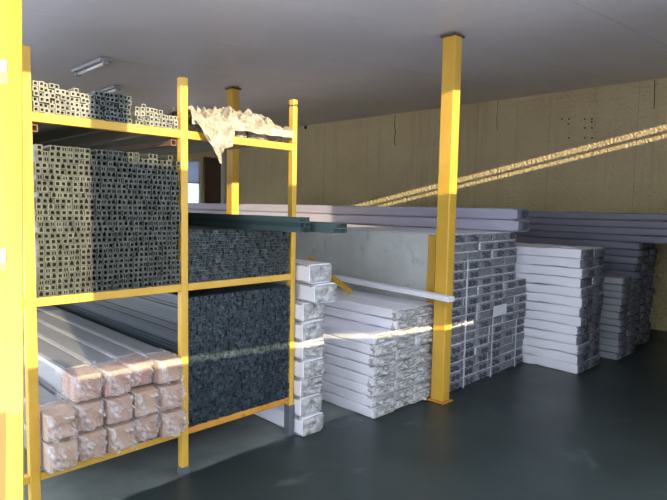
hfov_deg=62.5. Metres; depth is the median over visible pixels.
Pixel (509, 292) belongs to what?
bundle
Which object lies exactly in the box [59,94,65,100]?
tube
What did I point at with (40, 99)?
tube
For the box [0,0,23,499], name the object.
column
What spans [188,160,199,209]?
window
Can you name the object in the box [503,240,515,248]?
bundle
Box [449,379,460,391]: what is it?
bundle
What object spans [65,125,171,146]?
tube
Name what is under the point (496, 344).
bundle
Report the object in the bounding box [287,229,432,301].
wall
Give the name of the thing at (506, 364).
bundle
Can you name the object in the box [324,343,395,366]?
bundle
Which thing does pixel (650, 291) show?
pack
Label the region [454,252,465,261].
bundle
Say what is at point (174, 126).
tube
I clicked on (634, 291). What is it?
pack
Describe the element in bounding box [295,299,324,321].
wrapped bundle
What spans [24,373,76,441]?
pack
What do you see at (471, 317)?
bundle
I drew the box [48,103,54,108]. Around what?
tube
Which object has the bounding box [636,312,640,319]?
pack
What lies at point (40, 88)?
tube
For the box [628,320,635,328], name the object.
pack
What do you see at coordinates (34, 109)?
tube
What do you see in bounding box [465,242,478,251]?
bundle
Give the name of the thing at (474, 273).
bundle
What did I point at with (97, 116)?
tube
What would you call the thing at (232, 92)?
steel column
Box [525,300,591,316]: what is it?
pack
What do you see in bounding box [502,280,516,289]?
bundle
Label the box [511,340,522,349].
bundle
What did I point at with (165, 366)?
pack
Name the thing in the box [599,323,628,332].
pack
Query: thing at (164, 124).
tube
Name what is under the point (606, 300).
pack
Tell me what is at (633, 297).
pack
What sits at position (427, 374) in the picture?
bundle
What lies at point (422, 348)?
bundle
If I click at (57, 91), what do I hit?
tube
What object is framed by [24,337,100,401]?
pack
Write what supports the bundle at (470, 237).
on the bundle at (471, 246)
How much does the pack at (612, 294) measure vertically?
0.073 m
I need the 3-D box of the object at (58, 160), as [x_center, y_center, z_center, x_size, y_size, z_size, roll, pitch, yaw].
[-3.305,-0.625,4.611,5.600,0.027,0.027,6,6,45]
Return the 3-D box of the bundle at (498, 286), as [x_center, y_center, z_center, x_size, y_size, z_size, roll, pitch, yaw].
[-0.188,0.185,7.052,5.030,0.080,0.240,6,6,45]
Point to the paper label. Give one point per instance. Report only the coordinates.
(499, 309)
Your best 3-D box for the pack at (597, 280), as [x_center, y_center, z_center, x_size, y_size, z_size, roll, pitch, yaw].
[0.883,0.131,7.442,5.229,0.093,0.282,6,6,45]
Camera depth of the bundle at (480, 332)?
5.14 m
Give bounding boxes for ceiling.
[22,0,666,127]
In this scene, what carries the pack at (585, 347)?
on the pack at (533, 350)
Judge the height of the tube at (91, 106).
0.023 m
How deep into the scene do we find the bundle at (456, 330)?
4.82 m
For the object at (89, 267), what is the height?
0.027 m
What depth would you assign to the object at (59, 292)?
2.69 m
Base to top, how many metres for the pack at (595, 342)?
0.093 m
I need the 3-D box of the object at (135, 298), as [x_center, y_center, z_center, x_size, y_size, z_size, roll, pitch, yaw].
[-2.817,0.177,5.177,5.600,0.020,0.020,6,6,45]
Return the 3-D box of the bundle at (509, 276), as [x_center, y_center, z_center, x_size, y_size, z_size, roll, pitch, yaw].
[-0.011,0.094,7.215,5.029,0.080,0.240,6,6,45]
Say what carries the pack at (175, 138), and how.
on the storage rack
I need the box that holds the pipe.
[221,150,226,203]
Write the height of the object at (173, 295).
0.020 m
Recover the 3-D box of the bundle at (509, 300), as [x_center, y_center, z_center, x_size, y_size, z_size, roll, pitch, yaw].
[-0.022,0.337,7.239,5.029,0.080,0.240,6,6,45]
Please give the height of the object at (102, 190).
0.027 m
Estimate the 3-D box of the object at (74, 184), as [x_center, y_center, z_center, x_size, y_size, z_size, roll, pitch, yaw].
[-3.254,-0.517,4.674,5.600,0.027,0.027,6,6,45]
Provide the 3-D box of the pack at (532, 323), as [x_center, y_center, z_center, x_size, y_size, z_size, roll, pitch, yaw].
[0.658,0.612,7.292,5.229,0.093,0.282,6,6,45]
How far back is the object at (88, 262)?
2.79 m
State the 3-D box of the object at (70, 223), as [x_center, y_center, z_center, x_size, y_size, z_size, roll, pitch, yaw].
[-3.280,-0.322,4.678,5.600,0.027,0.027,6,6,45]
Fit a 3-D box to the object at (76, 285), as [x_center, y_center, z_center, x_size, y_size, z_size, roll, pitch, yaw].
[-3.263,-0.017,4.712,5.600,0.027,0.027,6,6,45]
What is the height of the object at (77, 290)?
0.027 m
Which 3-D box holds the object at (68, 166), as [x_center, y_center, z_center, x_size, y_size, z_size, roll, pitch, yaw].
[-3.273,-0.599,4.646,5.600,0.027,0.027,6,6,45]
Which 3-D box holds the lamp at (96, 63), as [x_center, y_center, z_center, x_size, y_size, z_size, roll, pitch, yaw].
[-2.148,-1.618,4.862,0.660,0.066,0.101,6,6,45]
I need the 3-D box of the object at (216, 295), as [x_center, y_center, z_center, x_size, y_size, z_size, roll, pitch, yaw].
[-2.691,0.088,5.304,5.600,0.020,0.020,6,6,45]
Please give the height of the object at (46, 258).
0.027 m
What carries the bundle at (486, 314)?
on the bundle at (482, 323)
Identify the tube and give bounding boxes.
[31,80,37,85]
[31,86,37,90]
[31,90,38,96]
[32,101,38,106]
[32,106,38,111]
[32,109,60,122]
[32,114,95,133]
[32,115,98,135]
[32,115,103,136]
[33,116,110,137]
[33,116,114,138]
[33,117,117,140]
[33,118,122,141]
[33,118,127,142]
[33,119,131,143]
[33,120,139,144]
[36,110,70,124]
[38,81,43,86]
[38,86,43,91]
[38,96,44,102]
[38,111,75,126]
[38,112,79,127]
[38,112,85,129]
[38,113,90,130]
[39,107,44,112]
[41,121,143,144]
[43,121,149,145]
[44,92,49,97]
[44,97,49,103]
[45,121,153,145]
[48,83,54,88]
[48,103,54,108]
[50,93,54,98]
[52,122,158,145]
[53,89,59,94]
[53,99,59,103]
[55,104,60,109]
[56,122,162,145]
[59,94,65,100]
[60,89,65,94]
[60,123,165,145]
[65,124,169,145]
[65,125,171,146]
[66,88,78,91]
[69,124,177,146]
[70,91,75,96]
[70,106,75,111]
[80,98,85,103]
[85,91,98,94]
[89,104,94,109]
[95,95,100,100]
[103,111,108,115]
[117,103,123,108]
[130,106,139,111]
[130,111,138,115]
[131,104,145,106]
[132,115,141,120]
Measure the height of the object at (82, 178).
0.027 m
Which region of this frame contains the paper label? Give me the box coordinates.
[493,303,506,316]
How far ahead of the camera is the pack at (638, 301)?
6.42 m
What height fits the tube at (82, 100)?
0.023 m
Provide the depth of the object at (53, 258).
2.67 m
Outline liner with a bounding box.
[40,434,160,471]
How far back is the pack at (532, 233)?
6.60 m
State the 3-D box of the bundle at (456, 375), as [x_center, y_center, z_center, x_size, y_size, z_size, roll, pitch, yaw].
[-0.705,0.946,6.585,5.030,0.080,0.240,6,6,45]
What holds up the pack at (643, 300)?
on the pack at (643, 307)
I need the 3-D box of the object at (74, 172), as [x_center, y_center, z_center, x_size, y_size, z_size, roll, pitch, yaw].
[-3.254,-0.573,4.669,5.600,0.027,0.027,6,6,45]
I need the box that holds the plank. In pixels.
[333,274,454,301]
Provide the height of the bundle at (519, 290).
0.080 m
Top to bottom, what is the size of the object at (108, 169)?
0.027 m
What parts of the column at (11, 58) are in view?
rail, sheet panel, rail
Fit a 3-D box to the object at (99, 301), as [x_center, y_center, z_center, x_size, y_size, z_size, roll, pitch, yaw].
[-2.823,0.279,5.189,5.600,0.020,0.020,6,6,45]
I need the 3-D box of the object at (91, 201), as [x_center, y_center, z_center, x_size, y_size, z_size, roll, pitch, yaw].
[-3.201,-0.438,4.740,5.600,0.027,0.027,6,6,45]
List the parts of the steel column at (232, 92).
plate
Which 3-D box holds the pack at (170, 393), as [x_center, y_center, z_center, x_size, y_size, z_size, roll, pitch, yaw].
[-2.858,0.641,5.045,5.645,0.143,0.146,6,6,45]
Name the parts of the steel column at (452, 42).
plate, plate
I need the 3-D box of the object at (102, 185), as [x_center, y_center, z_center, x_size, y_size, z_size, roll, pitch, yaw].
[-3.151,-0.523,4.767,5.600,0.027,0.027,6,6,45]
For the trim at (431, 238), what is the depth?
4.68 m
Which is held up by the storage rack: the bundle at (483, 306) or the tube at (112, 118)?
the tube at (112, 118)
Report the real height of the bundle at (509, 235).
0.080 m
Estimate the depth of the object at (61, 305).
3.81 m
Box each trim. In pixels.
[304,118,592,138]
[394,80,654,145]
[426,235,435,368]
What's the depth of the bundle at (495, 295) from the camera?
5.27 m
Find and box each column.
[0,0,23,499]
[225,86,240,213]
[427,31,464,404]
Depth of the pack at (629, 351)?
6.17 m
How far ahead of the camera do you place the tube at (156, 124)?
3.48 m
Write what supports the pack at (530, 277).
on the pack at (588, 291)
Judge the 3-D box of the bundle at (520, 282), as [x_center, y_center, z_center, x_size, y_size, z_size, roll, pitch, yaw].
[0.156,0.165,7.394,5.029,0.080,0.240,6,6,45]
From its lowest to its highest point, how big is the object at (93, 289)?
0.027 m
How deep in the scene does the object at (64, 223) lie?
2.69 m
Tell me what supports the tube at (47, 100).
on the tube
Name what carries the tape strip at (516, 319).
attached to the bundle at (509, 324)
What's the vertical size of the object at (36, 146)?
0.027 m
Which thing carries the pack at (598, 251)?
on the pack at (598, 261)
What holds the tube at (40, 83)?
on the tube at (40, 88)
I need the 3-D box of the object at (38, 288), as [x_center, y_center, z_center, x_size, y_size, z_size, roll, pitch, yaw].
[-3.386,-0.010,4.600,5.600,0.027,0.027,6,6,45]
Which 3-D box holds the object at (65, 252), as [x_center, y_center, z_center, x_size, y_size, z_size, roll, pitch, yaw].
[-3.295,-0.181,4.665,5.600,0.027,0.027,6,6,45]
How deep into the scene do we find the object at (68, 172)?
2.68 m
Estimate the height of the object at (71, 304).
0.020 m
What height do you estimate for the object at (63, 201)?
0.027 m
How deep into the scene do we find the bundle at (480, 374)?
5.16 m
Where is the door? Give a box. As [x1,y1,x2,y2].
[203,157,220,202]
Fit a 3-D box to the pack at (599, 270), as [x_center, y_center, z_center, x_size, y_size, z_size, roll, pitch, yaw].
[0.884,0.036,7.436,5.230,0.093,0.282,6,6,45]
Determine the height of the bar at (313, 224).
0.029 m
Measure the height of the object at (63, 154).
0.027 m
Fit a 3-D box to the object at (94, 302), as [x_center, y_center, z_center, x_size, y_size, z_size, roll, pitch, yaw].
[-2.827,0.298,5.194,5.600,0.020,0.020,6,6,45]
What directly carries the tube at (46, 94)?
on the tube at (47, 100)
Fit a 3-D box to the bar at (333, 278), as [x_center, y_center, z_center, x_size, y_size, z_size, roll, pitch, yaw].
[-0.034,0.229,5.070,0.492,0.315,0.041,4,5,32]
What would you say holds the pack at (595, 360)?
on the floor
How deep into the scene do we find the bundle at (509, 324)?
5.48 m
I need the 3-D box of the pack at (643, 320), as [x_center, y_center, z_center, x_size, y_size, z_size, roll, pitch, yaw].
[1.064,0.600,9.227,7.531,0.082,0.232,6,6,45]
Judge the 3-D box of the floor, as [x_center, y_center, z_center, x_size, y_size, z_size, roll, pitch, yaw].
[-1.529,1.038,7.528,12.000,0.120,9.000,6,6,45]
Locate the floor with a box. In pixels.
[24,329,666,499]
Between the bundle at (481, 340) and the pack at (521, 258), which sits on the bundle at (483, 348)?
the bundle at (481, 340)
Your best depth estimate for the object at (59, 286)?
2.69 m
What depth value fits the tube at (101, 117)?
3.18 m
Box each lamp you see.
[71,57,111,75]
[97,85,122,92]
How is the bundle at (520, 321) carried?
on the bundle at (520, 328)
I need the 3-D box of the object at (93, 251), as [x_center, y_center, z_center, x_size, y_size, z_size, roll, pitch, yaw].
[-3.203,-0.188,4.768,5.600,0.027,0.027,6,6,45]
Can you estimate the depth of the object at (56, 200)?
2.65 m
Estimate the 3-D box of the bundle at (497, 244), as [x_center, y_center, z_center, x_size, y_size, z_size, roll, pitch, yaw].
[-0.172,-0.219,7.013,5.029,0.080,0.240,6,6,45]
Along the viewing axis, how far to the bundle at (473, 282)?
4.94 m
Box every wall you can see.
[172,151,217,202]
[239,78,666,330]
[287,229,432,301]
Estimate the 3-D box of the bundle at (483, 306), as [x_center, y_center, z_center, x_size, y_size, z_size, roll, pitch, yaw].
[-0.353,0.358,6.885,5.029,0.080,0.240,6,6,45]
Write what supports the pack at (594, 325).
on the pack at (594, 334)
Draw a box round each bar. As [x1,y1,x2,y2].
[188,213,302,221]
[188,217,302,227]
[188,221,303,232]
[190,212,309,221]
[303,222,308,227]
[307,256,352,293]
[310,227,336,233]
[311,222,339,228]
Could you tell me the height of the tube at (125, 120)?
0.023 m
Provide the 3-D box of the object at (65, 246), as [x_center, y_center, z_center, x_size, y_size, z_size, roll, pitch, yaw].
[-3.288,-0.209,4.659,5.600,0.027,0.027,6,6,45]
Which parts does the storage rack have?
post, rail, rail, post, post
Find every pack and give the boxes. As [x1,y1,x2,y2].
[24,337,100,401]
[24,367,105,431]
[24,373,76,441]
[24,421,78,472]
[37,305,181,383]
[37,310,152,386]
[37,322,133,396]
[73,426,106,460]
[74,124,202,149]
[98,392,131,424]
[101,419,135,452]
[106,138,195,148]
[127,384,159,416]
[129,412,158,442]
[132,131,246,152]
[138,131,267,154]
[147,380,184,410]
[154,406,188,436]
[157,135,281,155]
[188,203,528,219]
[188,209,529,231]
[347,223,666,243]
[514,263,594,278]
[515,244,593,258]
[515,272,591,287]
[516,236,645,249]
[516,242,605,257]
[516,254,593,268]
[521,353,588,373]
[522,344,588,364]
[523,318,589,335]
[523,327,588,345]
[523,335,590,355]
[524,291,593,307]
[524,309,592,326]
[525,282,593,297]
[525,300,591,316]
[528,217,666,228]
[529,211,666,220]
[530,224,666,235]
[530,243,645,256]
[588,337,599,348]
[588,355,599,368]
[589,319,599,331]
[589,328,599,340]
[589,346,598,358]
[591,275,604,285]
[592,293,603,303]
[592,302,602,312]
[592,311,600,321]
[593,257,603,266]
[593,266,604,275]
[594,284,602,293]
[598,350,625,359]
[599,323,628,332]
[599,336,627,346]
[599,343,626,353]
[600,310,627,318]
[600,317,628,325]
[600,330,626,339]
[601,290,630,298]
[602,262,641,270]
[602,283,630,291]
[602,297,629,305]
[602,303,628,311]
[603,255,644,263]
[604,274,631,284]
[605,269,644,278]
[626,314,635,321]
[626,327,636,335]
[626,333,634,341]
[626,346,634,355]
[627,339,635,348]
[628,307,636,315]
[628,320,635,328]
[629,301,635,308]
[630,281,639,289]
[630,294,637,301]
[631,288,636,294]
[632,278,643,284]
[635,299,640,306]
[635,320,641,326]
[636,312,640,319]
[637,285,643,292]
[637,292,641,298]
[637,331,645,339]
[639,303,647,311]
[639,310,646,318]
[639,317,646,324]
[639,324,645,331]
[640,296,645,303]
[641,262,650,269]
[643,255,648,262]
[643,276,649,283]
[643,334,649,342]
[645,295,652,302]
[646,288,654,295]
[646,321,650,328]
[647,268,654,275]
[647,281,652,288]
[648,255,656,261]
[649,248,657,254]
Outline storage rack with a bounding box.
[22,45,298,499]
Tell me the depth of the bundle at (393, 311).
4.51 m
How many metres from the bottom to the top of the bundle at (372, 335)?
0.079 m
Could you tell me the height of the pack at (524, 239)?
0.082 m
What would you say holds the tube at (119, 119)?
on the storage rack
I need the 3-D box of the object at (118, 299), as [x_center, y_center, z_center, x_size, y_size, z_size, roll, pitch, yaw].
[-2.822,0.217,5.184,5.600,0.020,0.020,6,6,45]
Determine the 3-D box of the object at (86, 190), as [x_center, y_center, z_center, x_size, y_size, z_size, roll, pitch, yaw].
[-3.212,-0.491,4.709,5.600,0.027,0.027,6,6,45]
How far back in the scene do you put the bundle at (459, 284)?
4.77 m
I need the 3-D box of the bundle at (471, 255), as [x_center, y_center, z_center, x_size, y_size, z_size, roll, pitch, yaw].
[-0.517,-0.118,6.677,5.033,0.080,0.240,6,6,45]
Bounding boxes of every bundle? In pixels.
[254,407,323,436]
[269,280,336,303]
[277,393,321,416]
[294,319,323,340]
[294,338,324,360]
[294,356,324,379]
[294,376,322,397]
[295,259,331,283]
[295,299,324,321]
[320,390,395,418]
[321,316,395,345]
[321,333,398,356]
[321,372,395,397]
[322,352,395,376]
[322,380,393,407]
[324,306,416,329]
[324,315,415,339]
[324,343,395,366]
[324,362,394,386]
[325,293,416,319]
[336,288,433,315]
[347,224,505,240]
[347,225,492,241]
[347,226,479,242]
[347,227,465,242]
[351,224,517,239]
[393,385,413,399]
[394,336,414,348]
[394,356,415,370]
[394,365,414,379]
[394,374,415,389]
[394,394,414,408]
[395,345,416,360]
[413,331,432,344]
[413,341,432,354]
[413,359,431,373]
[413,369,431,383]
[413,378,430,392]
[413,387,430,401]
[414,322,432,334]
[414,350,431,363]
[415,313,433,325]
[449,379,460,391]
[450,352,459,363]
[450,361,460,372]
[450,370,460,382]
[451,325,461,335]
[451,334,460,344]
[451,343,461,354]
[452,298,462,308]
[452,307,461,317]
[452,316,461,326]
[453,271,464,280]
[453,280,463,289]
[453,289,462,298]
[454,243,465,252]
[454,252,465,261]
[454,262,463,271]
[459,356,474,368]
[459,365,473,376]
[460,330,474,341]
[460,339,474,350]
[460,347,473,359]
[460,373,474,386]
[461,304,476,315]
[461,313,475,323]
[461,321,475,332]
[462,286,477,296]
[462,295,477,306]
[463,269,479,279]
[463,278,477,287]
[464,260,478,269]
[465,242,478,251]
[465,251,479,260]
[473,335,487,346]
[473,343,489,355]
[473,352,486,362]
[473,360,486,371]
[473,368,487,380]
[474,326,488,337]
[475,310,490,320]
[475,318,489,329]
[476,284,491,294]
[476,301,490,311]
[477,241,493,250]
[477,276,490,285]
[477,293,490,303]
[478,250,491,259]
[478,258,492,267]
[478,267,490,276]
[486,356,499,366]
[487,331,501,342]
[487,339,500,350]
[487,347,500,358]
[487,364,500,375]
[488,274,503,283]
[488,323,502,333]
[489,315,501,325]
[490,257,503,266]
[490,265,502,274]
[490,290,503,300]
[490,299,502,308]
[491,249,505,257]
[491,282,502,291]
[493,241,505,249]
[499,351,511,362]
[499,359,511,369]
[500,336,511,345]
[500,343,511,353]
[501,312,514,322]
[501,320,514,330]
[501,328,512,337]
[502,264,515,272]
[502,272,515,281]
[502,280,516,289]
[502,288,515,297]
[502,296,513,304]
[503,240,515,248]
[504,256,516,264]
[505,248,516,256]
[506,304,513,312]
[510,347,522,357]
[511,332,523,342]
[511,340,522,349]
[511,355,522,365]
[512,301,525,310]
[513,294,526,303]
[513,309,525,318]
[513,317,523,326]
[513,324,523,334]
[515,277,525,287]
[515,286,525,294]
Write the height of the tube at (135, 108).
0.023 m
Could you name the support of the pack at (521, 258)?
on the pack at (585, 273)
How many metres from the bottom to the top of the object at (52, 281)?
0.027 m
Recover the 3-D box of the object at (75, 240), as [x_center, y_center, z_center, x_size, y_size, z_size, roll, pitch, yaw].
[-3.255,-0.239,4.695,5.600,0.027,0.027,6,6,45]
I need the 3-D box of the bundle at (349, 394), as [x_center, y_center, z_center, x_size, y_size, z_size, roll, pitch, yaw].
[-1.511,0.969,6.122,5.453,0.079,0.253,6,6,45]
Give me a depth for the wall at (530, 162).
8.96 m
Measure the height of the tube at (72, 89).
0.023 m
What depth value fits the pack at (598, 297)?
5.60 m
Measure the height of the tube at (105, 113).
0.023 m
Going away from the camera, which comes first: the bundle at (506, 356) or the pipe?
the bundle at (506, 356)
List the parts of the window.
pane, pane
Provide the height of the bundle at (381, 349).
0.079 m
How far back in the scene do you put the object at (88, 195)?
2.75 m
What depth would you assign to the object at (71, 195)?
2.71 m
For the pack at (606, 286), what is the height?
0.073 m
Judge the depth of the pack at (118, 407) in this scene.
2.90 m
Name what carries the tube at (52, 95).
on the tube
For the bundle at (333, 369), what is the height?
0.079 m
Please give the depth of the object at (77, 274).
2.75 m
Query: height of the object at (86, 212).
0.027 m
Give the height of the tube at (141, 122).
0.023 m
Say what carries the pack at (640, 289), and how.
on the pack at (639, 294)
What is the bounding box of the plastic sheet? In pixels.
[167,105,293,163]
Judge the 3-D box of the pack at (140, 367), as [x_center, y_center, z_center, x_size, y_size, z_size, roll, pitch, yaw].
[-3.015,0.497,4.980,5.660,0.143,0.146,6,6,45]
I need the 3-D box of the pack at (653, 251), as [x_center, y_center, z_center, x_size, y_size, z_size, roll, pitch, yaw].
[1.254,-0.241,9.319,7.529,0.082,0.232,6,6,45]
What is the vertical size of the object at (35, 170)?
0.027 m
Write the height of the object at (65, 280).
0.027 m
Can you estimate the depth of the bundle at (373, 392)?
4.27 m
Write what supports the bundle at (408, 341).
on the bundle at (410, 351)
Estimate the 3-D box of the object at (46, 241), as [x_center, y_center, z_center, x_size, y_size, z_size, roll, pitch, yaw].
[-3.350,-0.233,4.594,5.600,0.027,0.027,6,6,45]
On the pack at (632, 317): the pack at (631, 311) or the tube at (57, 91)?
the pack at (631, 311)
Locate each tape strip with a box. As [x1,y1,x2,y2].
[463,259,468,387]
[490,317,493,376]
[514,319,516,366]
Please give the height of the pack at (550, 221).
0.082 m

